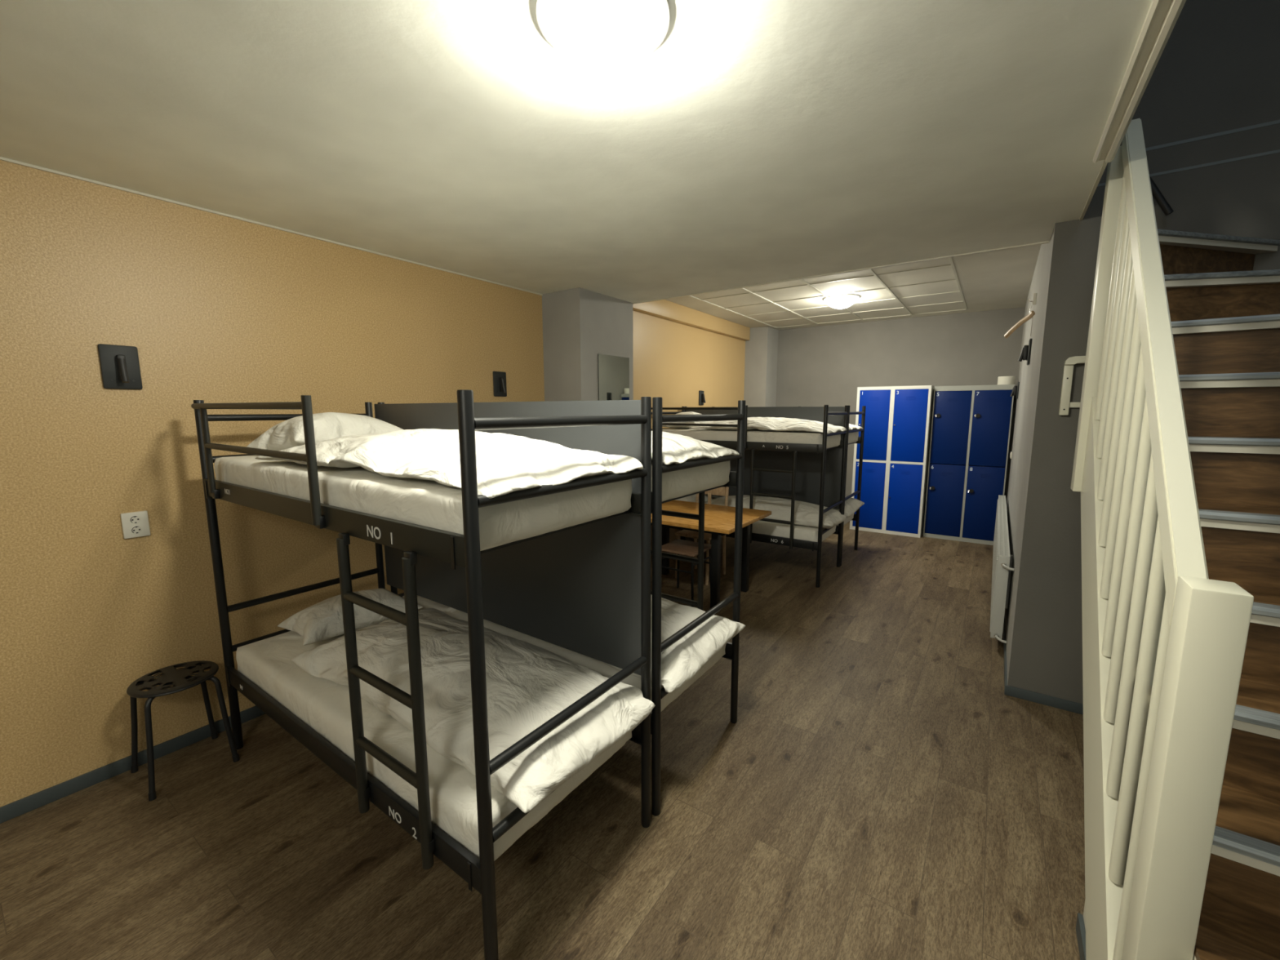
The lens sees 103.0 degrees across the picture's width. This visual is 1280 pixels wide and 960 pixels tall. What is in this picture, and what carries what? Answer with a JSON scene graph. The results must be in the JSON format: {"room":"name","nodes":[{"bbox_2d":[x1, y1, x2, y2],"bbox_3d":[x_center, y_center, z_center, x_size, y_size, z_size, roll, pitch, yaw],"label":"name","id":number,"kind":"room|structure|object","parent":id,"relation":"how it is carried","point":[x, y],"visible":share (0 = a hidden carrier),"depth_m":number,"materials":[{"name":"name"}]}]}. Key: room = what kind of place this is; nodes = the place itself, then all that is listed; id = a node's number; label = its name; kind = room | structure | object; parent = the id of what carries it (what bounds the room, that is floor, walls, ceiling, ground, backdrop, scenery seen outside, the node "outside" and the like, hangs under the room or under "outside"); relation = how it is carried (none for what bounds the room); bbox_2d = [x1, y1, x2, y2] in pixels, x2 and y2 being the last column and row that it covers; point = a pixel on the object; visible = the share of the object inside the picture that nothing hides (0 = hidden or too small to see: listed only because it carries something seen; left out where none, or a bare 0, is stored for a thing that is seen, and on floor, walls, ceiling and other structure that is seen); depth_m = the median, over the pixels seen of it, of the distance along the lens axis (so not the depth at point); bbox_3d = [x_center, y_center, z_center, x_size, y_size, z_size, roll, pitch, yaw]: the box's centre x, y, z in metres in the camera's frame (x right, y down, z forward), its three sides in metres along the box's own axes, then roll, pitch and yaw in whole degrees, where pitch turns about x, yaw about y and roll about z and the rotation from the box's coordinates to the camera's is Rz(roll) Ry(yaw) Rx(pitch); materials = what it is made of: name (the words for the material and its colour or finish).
{"room":"dormitory","nodes":[
{"label":"dormitory","id":0,"kind":"room"},
{"bbox_2d":[0,160,544,807],"bbox_3d":[-2.410,0.036,2.320,0.200,2.609,5.400,5,9,35],"label":"wall","id":1,"kind":"structure","parent":0,"point":[214,308],"depth_m":2.36,"materials":[{"name":"paint"}]},
{"bbox_2d":[97,343,142,389],"bbox_3d":[-2.261,-0.493,2.224,0.073,0.190,0.124,5,9,35],"label":"wall light","id":2,"kind":"object","parent":1,"relation":"attached to","point":[120,368],"visible":1,"depth_m":2.22,"materials":[{"name":"black metal"}]},
{"bbox_2d":[0,705,265,823],"bbox_3d":[-2.339,1.308,2.409,0.012,0.065,5.343,5,9,35],"label":"baseboard","id":3,"kind":"structure","parent":1,"relation":"attached to","point":[15,809],"depth_m":2.29,"materials":[{"name":"grey"}]},
{"bbox_2d":[120,510,150,538],"bbox_3d":[-2.296,0.203,2.318,0.017,0.116,0.088,5,9,35],"label":"double socket","id":4,"kind":"object","parent":1,"relation":"attached to","point":[134,524],"visible":1,"depth_m":2.31,"materials":[{"name":"beige plastic"}]},
{"bbox_2d":[0,156,542,295],"bbox_3d":[-2.285,-1.252,2.143,0.009,0.010,5.143,5,9,35],"label":"trim","id":5,"kind":"structure","parent":1,"relation":"attached to","point":[2,158],"depth_m":2.48,"materials":[{"name":"beige paint"}]},
{"bbox_2d":[493,371,506,396],"bbox_3d":[-1.061,-0.740,3.924,0.073,0.190,0.124,5,9,35],"label":"wall light","id":6,"kind":"object","parent":1,"relation":"attached to","point":[500,388],"visible":1,"depth_m":3.91,"materials":[{"name":"black metal"}]},
{"bbox_2d":[0,0,1151,302],"bbox_3d":[-0.337,-1.241,1.090,4.800,0.250,6.062,5,9,35],"label":"ceiling","id":7,"kind":"structure","parent":0,"point":[760,141],"depth_m":1.73,"materials":[{"name":"paint"}]},
{"bbox_2d":[536,0,669,75],"bbox_3d":[-0.089,-1.086,1.254,0.324,0.102,0.324,5,9,35],"label":"ceiling lamp","id":8,"kind":"object","parent":7,"relation":"attached to","point":[597,37],"visible":1,"depth_m":1.20,"materials":[{"name":"beige plastic"}]},
{"bbox_2d":[631,240,1049,303],"bbox_3d":[1.135,-1.485,3.746,2.942,0.028,0.016,5,9,35],"label":"trim","id":9,"kind":"structure","parent":7,"relation":"attached to","point":[1046,242],"depth_m":3.47,"materials":[{"name":"beige paint"}]},
{"bbox_2d":[1093,0,1186,163],"bbox_3d":[1.042,-1.137,0.907,0.060,0.148,2.520,5,9,35],"label":"trim","id":10,"kind":"structure","parent":7,"relation":"attached to","point":[1161,19],"depth_m":1.42,"materials":[{"name":"beige paint"}]},
{"bbox_2d":[542,287,633,401],"bbox_3d":[-0.463,-0.278,4.601,0.476,2.609,0.719,5,9,35],"label":"wall column","id":11,"kind":"structure","parent":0,"point":[580,324],"depth_m":4.20,"materials":[{"name":"grey paint"}]},
{"bbox_2d":[597,353,629,400],"bbox_3d":[-0.224,-0.560,4.482,0.008,1.040,0.430,5,9,35],"label":"mirror","id":12,"kind":"object","parent":11,"relation":"attached to","point":[613,371],"visible":0.36,"depth_m":4.42,"materials":[{"name":"grey mirror"}]},
{"bbox_2d":[0,521,1278,959],"bbox_3d":[0.838,1.277,3.217,4.900,0.100,10.300,5,9,35],"label":"floor","id":13,"kind":"structure","parent":0,"point":[876,790],"depth_m":2.01,"materials":[{"name":"brown wood"}]},
{"bbox_2d":[126,660,239,800],"bbox_3d":[-2.130,1.120,2.361,0.321,0.451,0.322,5,9,35],"label":"stool","id":14,"kind":"object","parent":13,"relation":"on","point":[182,679],"visible":1,"depth_m":2.32,"materials":[{"name":"black plastic"}]},
{"bbox_2d":[191,389,651,959],"bbox_3d":[-0.987,0.515,2.163,1.957,1.700,0.841,5,9,35],"label":"bunk bed","id":15,"kind":"object","parent":13,"relation":"on","point":[584,588],"visible":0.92,"depth_m":1.92,"materials":[{"name":"black metal"}]},
{"bbox_2d":[213,454,631,551],"bbox_3d":[-0.984,0.003,2.100,1.865,0.158,0.745,5,9,35],"label":"mattress","id":16,"kind":"object","parent":15,"relation":"on","point":[426,503],"visible":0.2,"depth_m":1.55,"materials":[{"name":"white fabric"}]},
{"bbox_2d":[245,412,404,450],"bbox_3d":[-1.515,-0.229,2.509,0.444,0.209,0.572,4,9,29],"label":"pillow","id":17,"kind":"object","parent":16,"relation":"on","point":[288,433],"visible":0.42,"depth_m":2.36,"materials":[{"name":"white fabric"}]},
{"bbox_2d":[255,428,643,498],"bbox_3d":[-0.769,-0.119,1.934,1.450,0.147,0.726,5,9,35],"label":"duvet","id":18,"kind":"object","parent":16,"relation":"on","point":[506,464],"visible":0.9,"depth_m":1.61,"materials":[{"name":"white fabric"}]},
{"bbox_2d":[235,626,631,861],"bbox_3d":[-0.983,0.907,2.224,1.865,0.158,0.745,5,9,35],"label":"mattress","id":19,"kind":"object","parent":15,"relation":"on","point":[322,704],"visible":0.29,"depth_m":1.79,"materials":[{"name":"white fabric"}]},
{"bbox_2d":[277,588,422,645],"bbox_3d":[-1.502,0.681,2.650,0.414,0.165,0.560,7,10,40],"label":"pillow","id":20,"kind":"object","parent":19,"relation":"on","point":[322,620],"visible":0.81,"depth_m":2.53,"materials":[{"name":"white fabric"}]},
{"bbox_2d":[290,608,655,813],"bbox_3d":[-0.714,0.756,2.047,1.472,0.218,0.679,5,9,35],"label":"duvet","id":21,"kind":"object","parent":19,"relation":"on","point":[528,684],"visible":0.84,"depth_m":1.78,"materials":[{"name":"white fabric"}]},
{"bbox_2d":[377,397,745,816],"bbox_3d":[-0.496,0.419,2.860,1.957,1.700,0.830,5,9,35],"label":"bunk bed","id":22,"kind":"object","parent":13,"relation":"on","point":[735,478],"visible":0.35,"depth_m":2.16,"materials":[{"name":"black metal"}]},
{"bbox_2d":[402,595,725,713],"bbox_3d":[-0.506,0.814,2.901,1.865,0.158,0.745,5,9,35],"label":"mattress","id":23,"kind":"object","parent":22,"relation":"on","point":[604,669],"visible":0.04,"depth_m":2.42,"materials":[{"name":"white fabric"}]},
{"bbox_2d":[453,594,745,692],"bbox_3d":[-0.267,0.669,2.681,1.472,0.218,0.679,5,9,35],"label":"duvet","id":24,"kind":"object","parent":23,"relation":"on","point":[681,661],"visible":0.2,"depth_m":2.29,"materials":[{"name":"white fabric"}]},
{"bbox_2d":[651,457,730,501],"bbox_3d":[-0.507,-0.090,2.778,1.865,0.158,0.745,5,9,35],"label":"mattress","id":25,"kind":"object","parent":22,"relation":"on","point":[682,482],"visible":0.04,"depth_m":2.22,"materials":[{"name":"white fabric"}]},
{"bbox_2d":[651,431,739,465],"bbox_3d":[-0.293,-0.212,2.610,1.450,0.147,0.726,5,9,35],"label":"duvet","id":26,"kind":"object","parent":25,"relation":"on","point":[676,448],"visible":0.12,"depth_m":2.21,"materials":[{"name":"white fabric"}]},
{"bbox_2d":[661,538,711,607],"bbox_3d":[0.399,0.815,4.510,0.380,0.469,0.380,5,9,35],"label":"wooden stool","id":27,"kind":"object","parent":13,"relation":"on","point":[682,547],"visible":0.55,"depth_m":4.43,"materials":[{"name":"brown wood"}]},
{"bbox_2d":[675,486,728,585],"bbox_3d":[0.621,0.518,5.073,0.380,0.902,0.447,5,9,35],"label":"dining chair","id":28,"kind":"object","parent":13,"relation":"on","point":[724,491],"visible":0.5,"depth_m":5.08,"materials":[{"name":"brown wood"}]},
{"bbox_2d":[651,500,771,613],"bbox_3d":[0.475,0.658,4.625,1.130,0.745,0.900,5,9,35],"label":"table","id":29,"kind":"object","parent":13,"relation":"on","point":[719,520],"visible":0.61,"depth_m":4.36,"materials":[{"name":"brown wood"}]},
{"bbox_2d":[651,404,848,587],"bbox_3d":[1.099,0.052,5.531,1.957,1.700,0.841,5,9,35],"label":"bunk bed","id":30,"kind":"object","parent":13,"relation":"on","point":[813,473],"visible":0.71,"depth_m":5.38,"materials":[{"name":"black metal"}]},
{"bbox_2d":[662,428,840,448],"bbox_3d":[1.102,-0.460,5.469,1.865,0.158,0.745,5,9,35],"label":"mattress","id":31,"kind":"object","parent":30,"relation":"on","point":[753,435],"visible":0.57,"depth_m":5.02,"materials":[{"name":"white fabric"}]},
{"bbox_2d":[662,411,712,428],"bbox_3d":[0.548,-0.686,5.845,0.445,0.197,0.560,5,9,32],"label":"pillow","id":32,"kind":"object","parent":31,"relation":"on","point":[687,412],"visible":0.33,"depth_m":5.70,"materials":[{"name":"white fabric"}]},
{"bbox_2d":[689,417,846,434],"bbox_3d":[1.317,-0.582,5.303,1.450,0.147,0.726,5,9,35],"label":"duvet","id":33,"kind":"object","parent":31,"relation":"on","point":[780,424],"visible":0.86,"depth_m":5.02,"materials":[{"name":"white fabric"}]},
{"bbox_2d":[751,520,835,542],"bbox_3d":[1.103,0.445,5.593,1.865,0.158,0.745,5,9,35],"label":"mattress","id":34,"kind":"object","parent":30,"relation":"on","point":[803,532],"visible":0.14,"depth_m":4.97,"materials":[{"name":"white fabric"}]},
{"bbox_2d":[674,493,712,502],"bbox_3d":[0.538,0.228,5.953,0.424,0.154,0.560,5,9,33],"label":"pillow","id":35,"kind":"object","parent":34,"relation":"on","point":[691,498],"visible":0.18,"depth_m":5.77,"materials":[{"name":"white fabric"}]},
{"bbox_2d":[704,494,846,528],"bbox_3d":[1.372,0.294,5.416,1.472,0.218,0.679,5,9,35],"label":"duvet","id":36,"kind":"object","parent":34,"relation":"on","point":[806,513],"visible":0.58,"depth_m":5.10,"materials":[{"name":"white fabric"}]},
{"bbox_2d":[683,405,866,565],"bbox_3d":[1.579,-0.042,6.213,1.957,1.700,0.830,5,9,35],"label":"bunk bed","id":37,"kind":"object","parent":13,"relation":"on","point":[860,439],"visible":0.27,"depth_m":5.88,"materials":[{"name":"black metal"}]},
{"bbox_2d":[711,497,853,525],"bbox_3d":[1.569,0.354,6.254,1.865,0.158,0.745,5,9,35],"label":"mattress","id":38,"kind":"object","parent":37,"relation":"on","point":[846,520],"visible":0.02,"depth_m":5.79,"materials":[{"name":"white fabric"}]},
{"bbox_2d":[833,496,864,517],"bbox_3d":[1.808,0.209,6.034,1.472,0.218,0.679,5,9,35],"label":"duvet","id":39,"kind":"object","parent":38,"relation":"on","point":[851,504],"visible":0.07,"depth_m":5.60,"materials":[{"name":"white fabric"}]},
{"bbox_2d":[848,431,858,444],"bbox_3d":[1.569,-0.551,6.131,1.865,0.158,0.745,5,9,35],"label":"mattress","id":40,"kind":"object","parent":37,"relation":"on","point":[852,437],"visible":0.02,"depth_m":5.66,"materials":[{"name":"white fabric"}]},
{"bbox_2d":[848,423,862,430],"bbox_3d":[1.782,-0.672,5.963,1.450,0.147,0.726,5,9,35],"label":"duvet","id":41,"kind":"object","parent":40,"relation":"on","point":[851,427],"visible":0.05,"depth_m":5.58,"materials":[{"name":"white fabric"}]},
{"bbox_2d":[849,385,934,537],"bbox_3d":[3.425,-0.274,6.942,0.874,1.960,0.472,5,9,35],"label":"locker","id":42,"kind":"object","parent":13,"relation":"on","point":[899,419],"visible":0.92,"depth_m":6.73,"materials":[{"name":"blue metal"}]},
{"bbox_2d":[923,384,1014,545],"bbox_3d":[4.172,-0.209,6.494,0.822,1.950,0.427,5,9,35],"label":"locker","id":43,"kind":"object","parent":13,"relation":"on","point":[971,424],"visible":1,"depth_m":6.34,"materials":[{"name":"blue metal"}]},
{"bbox_2d":[997,376,1015,384],"bbox_3d":[4.401,-1.192,6.115,0.172,0.101,0.172,5,9,35],"label":"paper roll","id":44,"kind":"object","parent":43,"relation":"on","point":[1001,380],"visible":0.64,"depth_m":6.05,"materials":[{"name":"white paper"}]},
{"bbox_2d":[1071,118,1279,959],"bbox_3d":[1.900,0.053,1.373,0.959,2.824,2.653,5,9,35],"label":"staircase","id":45,"kind":"structure","parent":13,"relation":"on","point":[1183,348],"depth_m":1.40,"materials":[{"name":"beige wood"}]},
{"bbox_2d":[632,310,745,550],"bbox_3d":[0.331,-0.642,6.241,0.140,2.885,4.260,5,9,35],"label":"wall","id":46,"kind":"structure","parent":0,"point":[673,361],"depth_m":6.34,"materials":[{"name":"paint"}]},
{"bbox_2d":[632,299,750,340],"bbox_3d":[0.604,-2.007,6.257,0.080,0.185,3.578,5,9,35],"label":"beam","id":47,"kind":"structure","parent":46,"relation":"attached to","point":[663,308],"depth_m":6.26,"materials":[{"name":"paint"}]},
{"bbox_2d":[698,390,705,404],"bbox_3d":[0.836,-1.085,6.723,0.073,0.190,0.124,5,9,35],"label":"wall light","id":48,"kind":"object","parent":46,"relation":"attached to","point":[701,396],"visible":1,"depth_m":6.71,"materials":[{"name":"black metal"}]},
{"bbox_2d":[743,326,778,406],"bbox_3d":[1.849,-0.897,8.091,0.490,2.885,0.540,5,9,35],"label":"column","id":49,"kind":"structure","parent":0,"point":[762,348],"depth_m":7.73,"materials":[{"name":"grey paint"}]},
{"bbox_2d":[666,244,1040,329],"bbox_3d":[2.161,-2.057,5.558,3.700,0.100,4.238,5,9,35],"label":"ceiling","id":50,"kind":"structure","parent":0,"point":[1002,279],"depth_m":5.43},
{"bbox_2d":[688,257,968,328],"bbox_3d":[2.013,-1.995,5.510,2.440,0.010,3.594,5,9,35],"label":"grid","id":51,"kind":"object","parent":50,"relation":"attached to","point":[952,264],"visible":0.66,"depth_m":5.61,"materials":[{"name":"beige metal"}]},
{"bbox_2d":[823,293,859,308],"bbox_3d":[2.230,-1.961,5.644,0.370,0.114,0.370,5,9,35],"label":"ceiling lamp","id":52,"kind":"object","parent":50,"relation":"attached to","point":[843,300],"visible":1,"depth_m":5.54,"materials":[{"name":"beige plastic"}]},
{"bbox_2d":[775,306,1025,501],"bbox_3d":[3.362,-0.800,7.374,3.800,2.885,0.194,5,9,35],"label":"wall","id":53,"kind":"structure","parent":0,"point":[821,366],"depth_m":7.03,"materials":[{"name":"grey paint"}]},
{"bbox_2d":[1004,223,1055,683],"bbox_3d":[3.536,-0.414,4.546,0.246,2.885,4.486,5,9,35],"label":"wall","id":54,"kind":"structure","parent":0,"point":[1028,375],"depth_m":3.51,"materials":[{"name":"grey paint"}]},
{"bbox_2d":[989,494,1013,643],"bbox_3d":[3.309,0.643,4.665,0.098,0.590,3.096,5,9,35],"label":"radiator","id":55,"kind":"object","parent":54,"relation":"attached to","point":[1002,557],"visible":1,"depth_m":3.52,"materials":[{"name":"white metal"}]},
{"bbox_2d":[998,495,1010,556],"bbox_3d":[3.323,0.351,4.662,0.066,0.011,3.008,5,9,35],"label":"grille","id":56,"kind":"object","parent":55,"relation":"attached to","point":[1003,536],"depth_m":4.20,"materials":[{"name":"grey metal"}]},
{"bbox_2d":[1003,614,1007,693],"bbox_3d":[3.257,1.011,4.562,0.010,0.058,3.884,5,9,35],"label":"baseboard","id":57,"kind":"structure","parent":54,"relation":"attached to","point":[1004,623],"depth_m":3.36,"materials":[{"name":"grey"}]},
{"bbox_2d":[1010,382,1019,399],"bbox_3d":[4.222,-1.009,5.738,0.073,0.190,0.124,5,9,35],"label":"wall light","id":58,"kind":"object","parent":54,"relation":"attached to","point":[1015,392],"visible":0.99,"depth_m":5.72,"materials":[{"name":"black metal"}]},
{"bbox_2d":[1004,302,1035,338],"bbox_3d":[2.889,-1.213,3.871,0.034,0.260,0.250,-1,8,-7],"label":"clothes hanger","id":59,"kind":"object","parent":54,"relation":"attached to","point":[1030,315],"visible":1,"depth_m":3.85,"materials":[{"name":"beige wood"}]},
{"bbox_2d":[1017,338,1031,364],"bbox_3d":[2.944,-0.978,3.897,0.073,0.190,0.124,5,9,35],"label":"wall light","id":60,"kind":"object","parent":54,"relation":"attached to","point":[1025,354],"visible":1,"depth_m":3.88,"materials":[{"name":"black metal"}]},
{"bbox_2d":[1028,293,1036,304],"bbox_3d":[2.909,-1.339,3.767,0.054,0.080,0.014,5,9,35],"label":"coat hook","id":61,"kind":"object","parent":54,"relation":"attached to","point":[1034,300],"visible":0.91,"depth_m":3.76,"materials":[{"name":"beige plastic"}]},
{"bbox_2d":[1079,160,1107,220],"bbox_3d":[2.003,-1.273,2.252,0.012,0.006,0.796,5,9,35],"label":"trim","id":62,"kind":"structure","parent":54,"relation":"attached to","point":[1104,166],"depth_m":2.21,"materials":[{"name":"beige paint"}]},
{"bbox_2d":[1097,120,1279,186],"bbox_3d":[2.641,-1.488,2.262,0.986,0.134,0.002,5,9,35],"label":"trim","id":63,"kind":"structure","parent":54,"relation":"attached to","point":[1276,122],"depth_m":2.30,"materials":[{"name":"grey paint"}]},
{"bbox_2d":[1083,898,1114,951],"bbox_3d":[1.160,1.351,1.196,0.067,0.300,0.969,5,9,35],"label":"wall","id":64,"kind":"structure","parent":0,"point":[1084,911],"depth_m":1.60,"materials":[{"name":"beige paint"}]},
{"bbox_2d":[1075,912,1085,959],"bbox_3d":[1.127,1.467,1.235,0.012,0.060,0.969,5,9,35],"label":"baseboard","id":65,"kind":"structure","parent":64,"relation":"attached to","point":[1080,926],"depth_m":1.57,"materials":[{"name":"grey"}]},
{"bbox_2d":[1007,0,1279,703],"bbox_3d":[2.716,-0.886,2.416,1.245,4.400,0.200,5,9,35],"label":"wall pillar","id":66,"kind":"structure","parent":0,"point":[1217,70],"depth_m":2.39,"materials":[{"name":"grey paint"}]},
{"bbox_2d":[1004,684,1083,715],"bbox_3d":[2.366,1.250,2.825,0.556,0.058,0.012,5,9,35],"label":"baseboard","id":67,"kind":"structure","parent":66,"relation":"attached to","point":[1077,708],"depth_m":2.87,"materials":[{"name":"grey"}]},
{"bbox_2d":[1058,355,1085,415],"bbox_3d":[2.257,-0.488,2.643,0.103,0.300,0.045,5,9,35],"label":"wall bracket","id":68,"kind":"object","parent":66,"relation":"attached to","point":[1064,404],"visible":0.96,"depth_m":2.65,"materials":[{"name":"beige wood"}]},
{"bbox_2d":[1149,175,1173,215],"bbox_3d":[2.400,-1.392,2.406,0.194,0.309,0.064,5,9,35],"label":"wall handrail","id":69,"kind":"object","parent":66,"relation":"attached to","point":[1157,194],"visible":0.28,"depth_m":2.37,"materials":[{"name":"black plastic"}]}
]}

